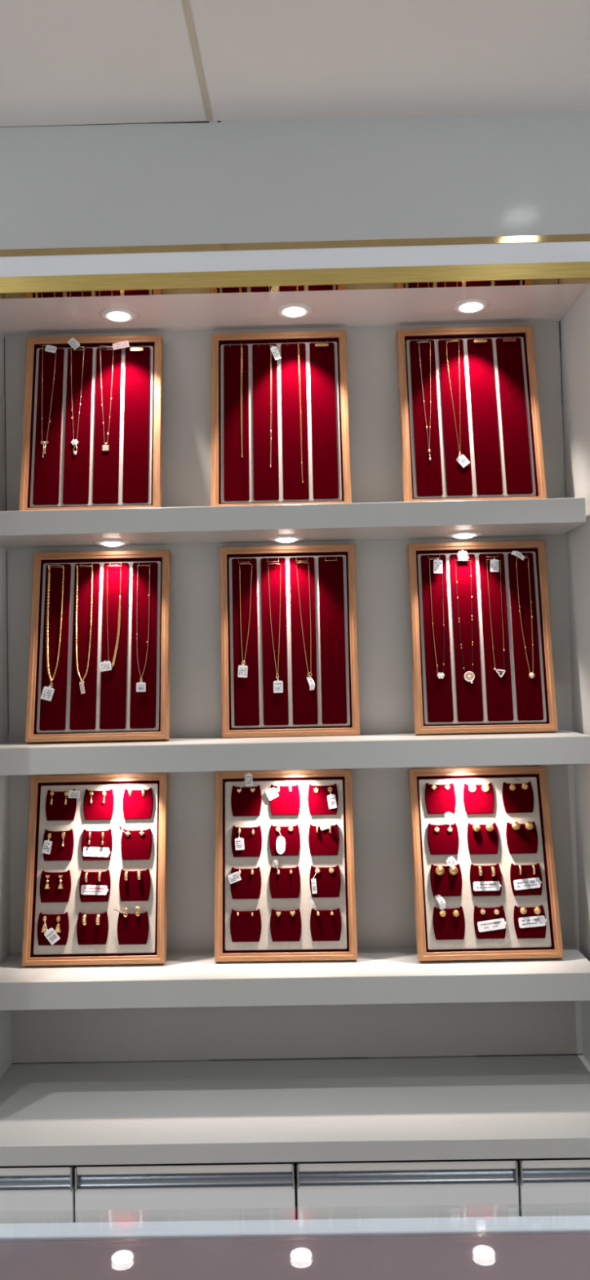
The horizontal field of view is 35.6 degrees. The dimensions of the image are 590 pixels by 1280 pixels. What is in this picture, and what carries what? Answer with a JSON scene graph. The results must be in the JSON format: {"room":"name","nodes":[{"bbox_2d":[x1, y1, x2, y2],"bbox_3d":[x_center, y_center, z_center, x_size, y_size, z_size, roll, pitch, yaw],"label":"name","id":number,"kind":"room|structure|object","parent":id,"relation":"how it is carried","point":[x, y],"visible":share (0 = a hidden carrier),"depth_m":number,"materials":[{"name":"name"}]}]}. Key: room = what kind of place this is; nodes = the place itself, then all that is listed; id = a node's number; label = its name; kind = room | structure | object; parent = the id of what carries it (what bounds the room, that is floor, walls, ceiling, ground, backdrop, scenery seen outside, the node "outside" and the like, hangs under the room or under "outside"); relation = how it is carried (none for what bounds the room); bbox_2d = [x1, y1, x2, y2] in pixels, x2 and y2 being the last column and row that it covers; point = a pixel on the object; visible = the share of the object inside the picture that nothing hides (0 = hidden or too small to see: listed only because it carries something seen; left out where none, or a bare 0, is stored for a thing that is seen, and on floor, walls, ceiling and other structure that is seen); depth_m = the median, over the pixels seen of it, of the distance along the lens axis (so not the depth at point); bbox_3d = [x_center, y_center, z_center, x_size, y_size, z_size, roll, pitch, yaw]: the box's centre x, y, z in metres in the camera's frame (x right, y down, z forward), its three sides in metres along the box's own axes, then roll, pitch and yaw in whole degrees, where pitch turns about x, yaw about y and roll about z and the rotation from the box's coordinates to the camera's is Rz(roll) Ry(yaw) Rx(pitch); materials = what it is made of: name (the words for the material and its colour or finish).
{"room":"shop","nodes":[
{"label":"shop","id":0,"kind":"room"},
{"bbox_2d":[0,332,11,1078],"bbox_3d":[-0.560,0.100,1.600,0.020,1.386,0.310,-1,-2,1],"label":"wall","id":1,"kind":"structure","parent":0,"point":[5,916],"depth_m":1.73,"materials":[{"name":"white paint"}]},
{"bbox_2d":[4,321,582,1063],"bbox_3d":[-0.010,0.209,1.754,1.111,2.218,0.020,-1,-2,1],"label":"wall","id":2,"kind":"structure","parent":0,"point":[385,910],"depth_m":1.74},
{"bbox_2d":[4,321,565,734],"bbox_3d":[-0.019,-0.215,1.758,1.071,0.768,0.001,-1,-2,1],"label":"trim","id":3,"kind":"structure","parent":2,"relation":"attached to","point":[559,322],"depth_m":1.76,"materials":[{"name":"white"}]},
{"bbox_2d":[0,497,586,548],"bbox_3d":[-0.026,-0.211,1.677,1.058,0.043,0.162,-1,-2,1],"label":"wall shelf","id":4,"kind":"object","parent":2,"relation":"attached to","point":[555,517],"visible":0.97,"depth_m":1.60,"materials":[{"name":"laminate"}]},
{"bbox_2d":[18,334,163,511],"bbox_3d":[-0.377,-0.401,1.719,0.256,0.355,0.090,-1,-2,-1],"label":"tray","id":5,"kind":"object","parent":4,"relation":"on","point":[129,475],"visible":0.98,"depth_m":1.71,"materials":[{"name":"red fabric"}]},
{"bbox_2d":[40,344,56,457],"bbox_3d":[-0.461,-0.447,1.720,0.029,0.222,0.043,-1,-2,-6],"label":"necklace","id":6,"kind":"object","parent":5,"relation":"in","point":[51,348],"visible":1,"depth_m":1.73,"materials":[{"name":"gold metal"}]},
{"bbox_2d":[40,440,48,457],"bbox_3d":[-0.464,-0.353,1.699,0.015,0.034,0.003,-1,-13,-1],"label":"pendant","id":7,"kind":"object","parent":6,"relation":"attached to","point":[42,440],"depth_m":1.70,"materials":[{"name":"gold metal"}]},
{"bbox_2d":[66,337,84,454],"bbox_3d":[-0.413,-0.457,1.720,0.031,0.232,0.041,-1,-2,1],"label":"necklace","id":8,"kind":"object","parent":5,"relation":"in","point":[72,342],"visible":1,"depth_m":1.73,"materials":[{"name":"gold metal"}]},
{"bbox_2d":[71,439,78,454],"bbox_3d":[-0.408,-0.356,1.700,0.014,0.030,0.004,-1,-13,0],"label":"pendant","id":9,"kind":"object","parent":8,"relation":"attached to","point":[73,442],"depth_m":1.70,"materials":[{"name":"silver metal"}]},
{"bbox_2d":[99,340,129,451],"bbox_3d":[-0.341,-0.457,1.720,0.058,0.218,0.039,-1,-2,6],"label":"necklace","id":10,"kind":"object","parent":5,"relation":"in","point":[118,345],"visible":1,"depth_m":1.74,"materials":[{"name":"gold metal"}]},
{"bbox_2d":[102,442,109,451],"bbox_3d":[-0.350,-0.357,1.700,0.013,0.016,0.003,-1,-13,-1],"label":"pendant","id":11,"kind":"object","parent":10,"relation":"attached to","point":[104,447],"depth_m":1.70,"materials":[{"name":"gold metal"}]},
{"bbox_2d":[93,539,130,546],"bbox_3d":[-0.339,-0.178,1.705,0.068,0.008,0.068,-1,-2,1],"label":"recessed light","id":12,"kind":"object","parent":4,"relation":"attached to","point":[100,542],"visible":1,"depth_m":1.69,"materials":[{"name":"white"}]},
{"bbox_2d":[210,329,351,506],"bbox_3d":[-0.028,-0.409,1.719,0.256,0.355,0.089,-1,-2,1],"label":"tray","id":13,"kind":"object","parent":4,"relation":"on","point":[250,479],"visible":0.98,"depth_m":1.71,"materials":[{"name":"red fabric"}]},
{"bbox_2d":[240,343,242,457],"bbox_3d":[-0.100,-0.448,1.720,0.004,0.225,0.043,-1,-2,2],"label":"necklace","id":14,"kind":"object","parent":13,"relation":"in","point":[242,344],"visible":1,"depth_m":1.72,"materials":[{"name":"gold metal"}]},
{"bbox_2d":[270,346,281,467],"bbox_3d":[-0.045,-0.436,1.716,0.023,0.240,0.041,-2,-2,34],"label":"necklace","id":15,"kind":"object","parent":13,"relation":"in","point":[273,350],"visible":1,"depth_m":1.73,"materials":[{"name":"gold metal"}]},
{"bbox_2d":[297,344,303,483],"bbox_3d":[0.010,-0.423,1.712,0.004,0.274,0.052,-1,-2,-3],"label":"necklace","id":16,"kind":"object","parent":13,"relation":"in","point":[298,344],"visible":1,"depth_m":1.72,"materials":[{"name":"gold metal"}]},
{"bbox_2d":[267,535,304,542],"bbox_3d":[-0.016,-0.185,1.701,0.068,0.008,0.068,-1,-2,1],"label":"recessed light","id":17,"kind":"object","parent":4,"relation":"attached to","point":[286,539],"visible":1,"depth_m":1.69,"materials":[{"name":"white"}]},
{"bbox_2d":[445,531,483,538],"bbox_3d":[0.313,-0.192,1.697,0.068,0.008,0.068,-1,-2,1],"label":"recessed light","id":18,"kind":"object","parent":4,"relation":"attached to","point":[462,535],"visible":1,"depth_m":1.68,"materials":[{"name":"white"}]},
{"bbox_2d":[395,324,546,502],"bbox_3d":[0.325,-0.416,1.713,0.256,0.355,0.092,-1,-2,1],"label":"tray","id":19,"kind":"object","parent":4,"relation":"on","point":[499,427],"visible":0.98,"depth_m":1.71,"materials":[{"name":"red fabric"}]},
{"bbox_2d":[418,341,431,460],"bbox_3d":[0.247,-0.446,1.712,0.023,0.236,0.045,-1,-2,1],"label":"necklace","id":20,"kind":"object","parent":19,"relation":"in","point":[428,450],"visible":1,"depth_m":1.71,"materials":[{"name":"gold metal"}]},
{"bbox_2d":[427,448,431,460],"bbox_3d":[0.247,-0.340,1.689,0.006,0.022,0.004,-1,-13,1],"label":"pendant","id":21,"kind":"object","parent":20,"relation":"attached to","point":[428,451],"depth_m":1.69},
{"bbox_2d":[446,340,470,467],"bbox_3d":[0.303,-0.439,1.710,0.025,0.251,0.052,-1,-2,-7],"label":"necklace","id":22,"kind":"object","parent":19,"relation":"in","point":[462,460],"visible":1,"depth_m":1.70,"materials":[{"name":"gold metal"}]},
{"bbox_2d":[0,943,589,1010],"bbox_3d":[-0.009,0.602,1.650,1.058,0.047,0.162,-1,-2,1],"label":"wall shelf","id":23,"kind":"object","parent":2,"relation":"attached to","point":[384,975],"visible":0.97,"depth_m":1.57,"materials":[{"name":"laminate"}]},
{"bbox_2d":[22,773,168,965],"bbox_3d":[-0.365,0.419,1.696,0.256,0.337,0.089,-1,-2,1],"label":"tray","id":24,"kind":"object","parent":23,"relation":"on","point":[132,939],"visible":1,"depth_m":1.69,"materials":[{"name":"red fabric"}]},
{"bbox_2d":[41,832,52,853],"bbox_3d":[-0.457,0.376,1.695,0.017,0.038,0.010,0,-2,-36],"label":"earring","id":25,"kind":"object","parent":24,"relation":"on","point":[46,847],"visible":1,"depth_m":1.70,"materials":[{"name":"white paper"}]},
{"bbox_2d":[44,875,49,888],"bbox_3d":[-0.453,0.443,1.682,0.009,0.024,0.007,-1,-2,1],"label":"earring","id":26,"kind":"object","parent":24,"relation":"on","point":[46,886],"visible":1,"depth_m":1.68,"materials":[{"name":"gold metal"}]},
{"bbox_2d":[40,915,60,945],"bbox_3d":[-0.442,0.524,1.660,0.034,0.050,0.009,-2,-2,18],"label":"earring","id":27,"kind":"object","parent":24,"relation":"on","point":[51,935],"visible":1,"depth_m":1.66,"materials":[{"name":"white paper"}]},
{"bbox_2d":[54,915,60,932],"bbox_3d":[-0.429,0.514,1.665,0.011,0.029,0.008,-1,-2,1],"label":"earring","id":28,"kind":"object","parent":24,"relation":"on","point":[58,918],"visible":1,"depth_m":1.66,"materials":[{"name":"gold metal"}]},
{"bbox_2d":[57,875,62,888],"bbox_3d":[-0.429,0.442,1.681,0.010,0.024,0.007,-1,-2,1],"label":"earring","id":29,"kind":"object","parent":24,"relation":"on","point":[60,886],"visible":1,"depth_m":1.68,"materials":[{"name":"gold metal"}]},
{"bbox_2d":[63,790,79,804],"bbox_3d":[-0.416,0.294,1.716,0.030,0.026,0.008,-1,-2,-7],"label":"earring","id":30,"kind":"object","parent":24,"relation":"on","point":[72,794],"visible":1,"depth_m":1.72,"materials":[{"name":"gold metal"}]},
{"bbox_2d":[82,914,86,925],"bbox_3d":[-0.381,0.507,1.663,0.008,0.020,0.010,-1,-2,0],"label":"earring","id":31,"kind":"object","parent":24,"relation":"on","point":[84,916],"visible":1,"depth_m":1.66,"materials":[{"name":"gold metal"}]},
{"bbox_2d":[80,884,108,894],"bbox_3d":[-0.366,0.456,1.678,0.050,0.018,0.004,-1,-2,1],"label":"price label","id":32,"kind":"object","parent":24,"relation":"on","point":[85,889],"visible":1,"depth_m":1.68,"materials":[{"name":"white paper"}]},
{"bbox_2d":[83,846,110,857],"bbox_3d":[-0.365,0.390,1.693,0.051,0.019,0.004,-1,-2,1],"label":"price label","id":33,"kind":"object","parent":24,"relation":"on","point":[87,851],"visible":1,"depth_m":1.69,"materials":[{"name":"white paper"}]},
{"bbox_2d":[95,914,100,925],"bbox_3d":[-0.356,0.506,1.662,0.008,0.020,0.010,-1,-2,1],"label":"earring","id":34,"kind":"object","parent":24,"relation":"on","point":[97,918],"visible":1,"depth_m":1.66,"materials":[{"name":"gold metal"}]},
{"bbox_2d":[113,907,127,917],"bbox_3d":[-0.316,0.494,1.667,0.026,0.016,0.005,-1,-2,2],"label":"earring","id":35,"kind":"object","parent":24,"relation":"on","point":[123,908],"visible":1,"depth_m":1.67,"materials":[{"name":"gold metal"}]},
{"bbox_2d":[124,871,128,880],"bbox_3d":[-0.308,0.431,1.679,0.006,0.017,0.008,-1,-2,1],"label":"earring","id":36,"kind":"object","parent":24,"relation":"on","point":[126,873],"visible":1,"depth_m":1.68,"materials":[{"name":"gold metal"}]},
{"bbox_2d":[214,768,357,961],"bbox_3d":[-0.019,0.411,1.694,0.256,0.338,0.084,-1,-2,2],"label":"tray","id":37,"kind":"object","parent":23,"relation":"on","point":[305,935],"visible":1,"depth_m":1.69,"materials":[{"name":"red fabric"}]},
{"bbox_2d":[227,869,241,884],"bbox_3d":[-0.111,0.432,1.681,0.025,0.025,0.006,-1,-2,-2],"label":"earring","id":38,"kind":"object","parent":37,"relation":"on","point":[235,877],"visible":1,"depth_m":1.68,"materials":[{"name":"white paper"}]},
{"bbox_2d":[235,827,244,850],"bbox_3d":[-0.102,0.366,1.696,0.018,0.040,0.010,-1,-2,1],"label":"earring","id":39,"kind":"object","parent":37,"relation":"on","point":[239,842],"visible":1,"depth_m":1.69,"materials":[{"name":"white paper"}]},
{"bbox_2d":[236,772,253,792],"bbox_3d":[-0.094,0.267,1.715,0.030,0.038,0.005,-1,-2,-5],"label":"earring","id":40,"kind":"object","parent":37,"relation":"on","point":[248,777],"visible":1,"depth_m":1.72,"materials":[{"name":"gold metal"}]},
{"bbox_2d":[266,785,279,799],"bbox_3d":[-0.041,0.285,1.711,0.027,0.027,0.006,-1,-2,-4],"label":"price tag","id":41,"kind":"object","parent":37,"relation":"on","point":[272,793],"visible":1,"depth_m":1.71,"materials":[{"name":"white paper"}]},
{"bbox_2d":[272,860,279,875],"bbox_3d":[-0.034,0.416,1.682,0.013,0.026,0.005,-2,-2,25],"label":"earring","id":42,"kind":"object","parent":37,"relation":"on","point":[275,862],"visible":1,"depth_m":1.68,"materials":[{"name":"gold metal"}]},
{"bbox_2d":[275,826,285,853],"bbox_3d":[-0.027,0.368,1.693,0.018,0.049,0.011,-1,-2,2],"label":"earring","id":43,"kind":"object","parent":37,"relation":"on","point":[281,843],"visible":1,"depth_m":1.69,"materials":[{"name":"white paper"}]},
{"bbox_2d":[307,895,319,915],"bbox_3d":[0.034,0.481,1.664,0.023,0.036,0.007,-2,-2,15],"label":"earring","id":44,"kind":"object","parent":37,"relation":"on","point":[308,896],"visible":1,"depth_m":1.66,"materials":[{"name":"gold metal"}]},
{"bbox_2d":[311,867,319,893],"bbox_3d":[0.038,0.438,1.675,0.018,0.045,0.009,0,-2,-39],"label":"earring","id":45,"kind":"object","parent":37,"relation":"on","point":[317,869],"visible":1,"depth_m":1.67,"materials":[{"name":"white paper"}]},
{"bbox_2d":[315,818,330,833],"bbox_3d":[0.053,0.343,1.692,0.029,0.025,0.008,-1,-2,2],"label":"earring","id":46,"kind":"object","parent":37,"relation":"on","point":[324,824],"visible":1,"depth_m":1.69,"materials":[{"name":"white paper"}]},
{"bbox_2d":[327,786,337,808],"bbox_3d":[0.068,0.292,1.706,0.018,0.040,0.009,-1,-2,0],"label":"earring","id":47,"kind":"object","parent":37,"relation":"on","point":[331,800],"visible":1,"depth_m":1.70,"materials":[{"name":"white paper"}]},
{"bbox_2d":[408,765,564,960],"bbox_3d":[0.344,0.404,1.682,0.256,0.335,0.099,-1,-2,0],"label":"tray","id":48,"kind":"object","parent":23,"relation":"on","point":[504,848],"visible":1,"depth_m":1.68,"materials":[{"name":"brown wood"}]},
{"bbox_2d":[435,866,444,875],"bbox_3d":[0.263,0.418,1.666,0.016,0.016,0.009,-1,-2,1],"label":"earring","id":49,"kind":"object","parent":48,"relation":"on","point":[439,870],"visible":1,"depth_m":1.67,"materials":[{"name":"gold metal"}]},
{"bbox_2d":[435,894,446,916],"bbox_3d":[0.261,0.477,1.651,0.020,0.039,0.008,-2,-2,22],"label":"earring","id":50,"kind":"object","parent":48,"relation":"on","point":[441,900],"visible":1,"depth_m":1.65,"materials":[{"name":"white paper"}]},
{"bbox_2d":[444,812,453,832],"bbox_3d":[0.283,0.334,1.689,0.014,0.036,0.007,-1,-2,0],"label":"earring","id":51,"kind":"object","parent":48,"relation":"on","point":[449,816],"visible":1,"depth_m":1.69,"materials":[{"name":"white paper"}]},
{"bbox_2d":[446,856,457,875],"bbox_3d":[0.285,0.409,1.668,0.020,0.033,0.010,-2,-2,12],"label":"earring","id":52,"kind":"object","parent":48,"relation":"on","point":[451,861],"visible":1,"depth_m":1.67,"materials":[{"name":"gold metal"}]},
{"bbox_2d":[453,910,459,916],"bbox_3d":[0.289,0.490,1.648,0.012,0.012,0.006,-1,-2,-3],"label":"earring","id":53,"kind":"object","parent":48,"relation":"on","point":[455,913],"visible":1,"depth_m":1.65,"materials":[{"name":"gold metal"}]},
{"bbox_2d":[468,784,476,792],"bbox_3d":[0.329,0.275,1.705,0.015,0.015,0.006,-1,-2,0],"label":"earring","id":54,"kind":"object","parent":48,"relation":"on","point":[472,788],"visible":1,"depth_m":1.70,"materials":[{"name":"gold metal"}]},
{"bbox_2d":[472,823,480,831],"bbox_3d":[0.332,0.343,1.685,0.013,0.015,0.013,1,-3,-44],"label":"earring","id":55,"kind":"object","parent":48,"relation":"on","point":[476,827],"visible":1,"depth_m":1.68,"materials":[{"name":"gold metal"}]},
{"bbox_2d":[482,783,489,791],"bbox_3d":[0.354,0.274,1.706,0.015,0.015,0.006,-1,-2,2],"label":"earring","id":56,"kind":"object","parent":48,"relation":"on","point":[486,788],"visible":1,"depth_m":1.70,"materials":[{"name":"gold metal"}]},
{"bbox_2d":[473,880,501,890],"bbox_3d":[0.347,0.444,1.661,0.050,0.016,0.004,-1,-2,0],"label":"price label","id":57,"kind":"object","parent":48,"relation":"on","point":[494,885],"visible":1,"depth_m":1.66,"materials":[{"name":"white paper"}]},
{"bbox_2d":[485,823,493,831],"bbox_3d":[0.357,0.343,1.685,0.014,0.015,0.012,-2,-2,20],"label":"earring","id":58,"kind":"object","parent":48,"relation":"on","point":[489,827],"visible":1,"depth_m":1.68,"materials":[{"name":"gold metal"}]},
{"bbox_2d":[477,918,506,932],"bbox_3d":[0.352,0.510,1.644,0.052,0.023,0.005,-1,-2,-2],"label":"price label","id":59,"kind":"object","parent":48,"relation":"on","point":[495,924],"visible":1,"depth_m":1.64,"materials":[{"name":"white paper"}]},
{"bbox_2d":[491,866,495,876],"bbox_3d":[0.359,0.419,1.665,0.006,0.017,0.009,-1,-2,0],"label":"earring","id":60,"kind":"object","parent":48,"relation":"on","point":[493,868],"visible":1,"depth_m":1.66,"materials":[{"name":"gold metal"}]},
{"bbox_2d":[512,821,520,830],"bbox_3d":[0.406,0.340,1.685,0.015,0.015,0.012,-2,-2,20],"label":"earring","id":61,"kind":"object","parent":48,"relation":"on","point":[516,825],"visible":1,"depth_m":1.68,"materials":[{"name":"gold metal"}]},
{"bbox_2d":[513,777,528,789],"bbox_3d":[0.419,0.267,1.707,0.027,0.022,0.006,-1,-2,8],"label":"earring","id":62,"kind":"object","parent":48,"relation":"on","point":[524,786],"visible":1,"depth_m":1.71,"materials":[{"name":"gold metal"}]},
{"bbox_2d":[520,906,527,914],"bbox_3d":[0.410,0.485,1.649,0.013,0.013,0.006,-1,-2,2],"label":"earring","id":63,"kind":"object","parent":48,"relation":"on","point":[523,910],"visible":1,"depth_m":1.65,"materials":[{"name":"gold metal"}]},
{"bbox_2d":[513,877,542,890],"bbox_3d":[0.421,0.441,1.663,0.051,0.021,0.004,-1,-2,-1],"label":"price label","id":64,"kind":"object","parent":48,"relation":"on","point":[535,882],"visible":1,"depth_m":1.66,"materials":[{"name":"white paper"}]},
{"bbox_2d":[524,821,533,830],"bbox_3d":[0.429,0.340,1.685,0.015,0.015,0.012,-2,-2,20],"label":"earring","id":65,"kind":"object","parent":48,"relation":"on","point":[529,825],"visible":1,"depth_m":1.68,"materials":[{"name":"gold metal"}]},
{"bbox_2d":[518,915,546,928],"bbox_3d":[0.425,0.504,1.646,0.051,0.020,0.004,-1,-2,-1],"label":"price label","id":66,"kind":"object","parent":48,"relation":"on","point":[535,921],"visible":1,"depth_m":1.65,"materials":[{"name":"white paper"}]},
{"bbox_2d":[533,906,541,914],"bbox_3d":[0.435,0.485,1.649,0.013,0.013,0.006,-1,-2,-3],"label":"earring","id":67,"kind":"object","parent":48,"relation":"on","point":[537,910],"visible":1,"depth_m":1.65,"materials":[{"name":"gold metal"}]},
{"bbox_2d":[0,729,589,775],"bbox_3d":[-0.017,0.202,1.663,1.058,0.047,0.162,-1,-2,1],"label":"wall shelf","id":68,"kind":"object","parent":2,"relation":"attached to","point":[562,746],"visible":0.97,"depth_m":1.58,"materials":[{"name":"laminate"}]},
{"bbox_2d":[25,550,171,743],"bbox_3d":[-0.361,0.009,1.705,0.256,0.355,0.093,-1,-2,-1],"label":"tray","id":69,"kind":"object","parent":68,"relation":"on","point":[110,708],"visible":1,"depth_m":1.70,"materials":[{"name":"red fabric"}]},
{"bbox_2d":[40,564,64,701],"bbox_3d":[-0.448,-0.015,1.701,0.032,0.254,0.053,-1,-2,3],"label":"necklace","id":70,"kind":"object","parent":69,"relation":"in","point":[47,691],"visible":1,"depth_m":1.70,"materials":[{"name":"gold metal"}]},
{"bbox_2d":[75,564,93,693],"bbox_3d":[-0.392,-0.021,1.703,0.032,0.240,0.050,-1,-2,-3],"label":"necklace","id":71,"kind":"object","parent":69,"relation":"in","point":[82,682],"visible":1,"depth_m":1.70,"materials":[{"name":"gold metal"}]},
{"bbox_2d":[99,564,120,671],"bbox_3d":[-0.342,-0.042,1.707,0.037,0.200,0.040,-1,-2,-1],"label":"necklace","id":72,"kind":"object","parent":69,"relation":"in","point":[105,665],"visible":1,"depth_m":1.70,"materials":[{"name":"gold metal"}]},
{"bbox_2d":[136,564,150,692],"bbox_3d":[-0.282,-0.023,1.703,0.024,0.237,0.048,-1,-2,0],"label":"necklace","id":73,"kind":"object","parent":69,"relation":"in","point":[140,686],"visible":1,"depth_m":1.69,"materials":[{"name":"gold metal"}]},
{"bbox_2d":[219,543,359,737],"bbox_3d":[-0.011,0.001,1.730,0.256,0.358,0.040,-1,-2,0],"label":"tray","id":74,"kind":"object","parent":68,"relation":"on","point":[251,708],"visible":1,"depth_m":1.72,"materials":[{"name":"red fabric"}]},
{"bbox_2d":[237,563,252,677],"bbox_3d":[-0.094,-0.037,1.724,0.030,0.214,0.012,-1,-2,0],"label":"necklace","id":75,"kind":"object","parent":74,"relation":"in","point":[242,669],"visible":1,"depth_m":1.72,"materials":[{"name":"gold metal"}]},
{"bbox_2d":[267,563,283,693],"bbox_3d":[-0.036,-0.023,1.723,0.025,0.243,0.013,-1,-2,0],"label":"necklace","id":76,"kind":"object","parent":74,"relation":"in","point":[277,685],"visible":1,"depth_m":1.72,"materials":[{"name":"gold metal"}]},
{"bbox_2d":[296,562,315,690],"bbox_3d":[0.021,-0.026,1.724,0.032,0.240,0.013,-2,-2,14],"label":"necklace","id":77,"kind":"object","parent":74,"relation":"in","point":[312,684],"visible":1,"depth_m":1.72,"materials":[{"name":"gold metal"}]},
{"bbox_2d":[407,540,558,734],"bbox_3d":[0.345,-0.006,1.708,0.256,0.357,0.074,-1,-2,1],"label":"tray","id":78,"kind":"object","parent":68,"relation":"on","point":[515,702],"visible":1,"depth_m":1.70,"materials":[{"name":"red fabric"}]},
{"bbox_2d":[429,558,444,679],"bbox_3d":[0.266,-0.040,1.706,0.024,0.224,0.032,-1,-2,2],"label":"necklace","id":79,"kind":"object","parent":78,"relation":"in","point":[437,564],"visible":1,"depth_m":1.72,"materials":[{"name":"gold metal"}]},
{"bbox_2d":[437,672,444,679],"bbox_3d":[0.268,0.066,1.688,0.014,0.012,0.004,-1,-10,1],"label":"pendant","id":80,"kind":"object","parent":79,"relation":"attached to","point":[440,675],"depth_m":1.69,"materials":[{"name":"silver metal"}]},
{"bbox_2d":[455,550,475,684],"bbox_3d":[0.317,-0.044,1.704,0.030,0.249,0.034,-1,-2,1],"label":"necklace","id":81,"kind":"object","parent":78,"relation":"in","point":[469,676],"visible":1,"depth_m":1.71,"materials":[{"name":"gold metal"}]},
{"bbox_2d":[464,671,475,684],"bbox_3d":[0.320,0.069,1.686,0.019,0.023,0.003,-1,-10,1],"label":"pendant","id":82,"kind":"object","parent":81,"relation":"attached to","point":[469,676],"depth_m":1.69,"materials":[{"name":"silver metal"}]},
{"bbox_2d":[486,558,505,677],"bbox_3d":[0.374,-0.041,1.703,0.026,0.223,0.031,-1,-2,2],"label":"necklace","id":83,"kind":"object","parent":78,"relation":"in","point":[494,562],"visible":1,"depth_m":1.71,"materials":[{"name":"gold metal"}]},
{"bbox_2d":[493,668,505,677],"bbox_3d":[0.376,0.060,1.687,0.022,0.018,0.003,-1,-10,1],"label":"pendant","id":84,"kind":"object","parent":83,"relation":"attached to","point":[504,671],"depth_m":1.69,"materials":[{"name":"silver metal"}]},
{"bbox_2d":[511,551,535,678],"bbox_3d":[0.423,-0.048,1.703,0.035,0.238,0.033,-1,-2,1],"label":"necklace","id":85,"kind":"object","parent":78,"relation":"in","point":[517,553],"visible":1,"depth_m":1.71,"materials":[{"name":"gold metal"}]},
{"bbox_2d":[528,671,535,678],"bbox_3d":[0.434,0.065,1.685,0.012,0.012,0.004,-1,-10,1],"label":"pendant","id":86,"kind":"object","parent":85,"relation":"attached to","point":[531,674],"depth_m":1.68,"materials":[{"name":"gold metal"}]},
{"bbox_2d":[12,1053,582,1063],"bbox_3d":[0.002,0.785,1.725,1.071,0.002,0.001,-1,-2,1],"label":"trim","id":87,"kind":"structure","parent":2,"relation":"attached to","point":[554,1054],"depth_m":1.72,"materials":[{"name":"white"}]},
{"bbox_2d":[0,283,588,335],"bbox_3d":[0.007,-0.624,1.685,3.600,0.042,0.174,-1,-2,1],"label":"ceiling","id":88,"kind":"structure","parent":0,"point":[525,303],"depth_m":1.68,"materials":[{"name":"paint"}]},
{"bbox_2d":[99,307,137,323],"bbox_3d":[-0.324,-0.592,1.686,0.068,0.008,0.068,-1,-2,1],"label":"recessed light","id":89,"kind":"object","parent":88,"relation":"in","point":[119,315],"visible":1,"depth_m":1.68,"materials":[{"name":"white plastic"}]},
{"bbox_2d":[275,302,312,318],"bbox_3d":[-0.001,-0.599,1.682,0.068,0.008,0.068,-1,-2,1],"label":"recessed light","id":90,"kind":"object","parent":88,"relation":"in","point":[291,310],"visible":1,"depth_m":1.67,"materials":[{"name":"white"}]},
{"bbox_2d":[452,297,489,314],"bbox_3d":[0.321,-0.606,1.678,0.068,0.008,0.068,-1,-2,1],"label":"recessed light","id":91,"kind":"object","parent":88,"relation":"in","point":[468,306],"visible":1,"depth_m":1.67,"materials":[{"name":"white plastic"}]},
{"bbox_2d":[0,110,589,249],"bbox_3d":[0.003,-0.801,1.678,3.600,0.245,0.197,-1,-2,1],"label":"wall","id":92,"kind":"structure","parent":0,"point":[527,173],"depth_m":1.58,"materials":[{"name":"white paint"}]},
{"bbox_2d":[2,120,221,127],"bbox_3d":[-0.364,-0.887,1.587,0.472,0.003,0.001,-1,-2,1],"label":"trim","id":93,"kind":"structure","parent":92,"relation":"attached to","point":[205,121],"depth_m":1.58,"materials":[{"name":"black"}]},
{"bbox_2d":[0,240,589,276],"bbox_3d":[0.006,-0.651,1.599,3.600,0.035,0.048,-1,-2,1],"label":"trim","id":94,"kind":"structure","parent":92,"relation":"attached to","point":[558,251],"depth_m":1.57,"materials":[{"name":"white paint"}]},
{"bbox_2d":[0,234,589,257],"bbox_3d":[0.005,-0.675,1.599,3.600,0.012,0.049,-1,-2,1],"label":"trim","id":95,"kind":"structure","parent":92,"relation":"attached to","point":[562,237],"depth_m":1.57,"materials":[{"name":"gold metal"}]},
{"bbox_2d":[0,0,589,127],"bbox_3d":[-0.018,-0.963,0.192,3.600,0.040,3.220,-1,-2,1],"label":"ceiling","id":96,"kind":"structure","parent":0,"point":[63,62],"depth_m":1.43,"materials":[{"name":"white paint"}]},
{"bbox_2d":[181,0,213,121],"bbox_3d":[-0.192,-0.942,0.085,0.063,0.001,3.003,-1,-2,1],"label":"trim","id":97,"kind":"structure","parent":96,"relation":"attached to","point":[186,5],"depth_m":1.42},
{"bbox_2d":[560,281,589,1063],"bbox_3d":[0.531,0.077,1.587,0.020,1.386,0.310,-1,-2,1],"label":"wall","id":98,"kind":"structure","parent":0,"point":[575,324],"depth_m":1.68,"materials":[{"name":"white paint"}]},
{"bbox_2d":[0,261,589,298],"bbox_3d":[0.006,-0.620,1.574,3.600,0.027,0.002,-1,-2,1],"label":"trim","id":99,"kind":"structure","parent":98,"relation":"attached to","point":[556,270],"depth_m":1.57,"materials":[{"name":"gold metal"}]},
{"bbox_3d":[0.030,1.314,0.117,3.600,0.020,3.220,-1,-2,1],"label":"floor","id":100,"kind":"structure","parent":0,"visible":0},
{"bbox_2d":[0,1215,589,1279],"bbox_3d":[0.024,0.866,0.411,1.800,0.895,0.539,-1,-2,1],"label":"glass showcase","id":101,"kind":"object","parent":100,"relation":"on","point":[509,1247],"visible":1,"depth_m":0.66,"materials":[{"name":"white"}]},
{"bbox_2d":[0,1157,589,1223],"bbox_3d":[0.006,1.082,1.550,1.651,0.540,0.271,-1,-2,1],"label":"base cabinet","id":102,"kind":"object","parent":100,"relation":"on","point":[516,1187],"visible":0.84,"depth_m":1.43,"materials":[{"name":"white"}]},
{"bbox_2d":[0,1054,589,1166],"bbox_3d":[0.001,0.797,1.573,1.671,0.031,0.302,-1,-2,1],"label":"ledge","id":103,"kind":"object","parent":102,"relation":"on","point":[525,1106],"visible":1,"depth_m":1.52,"materials":[{"name":"laminate"}]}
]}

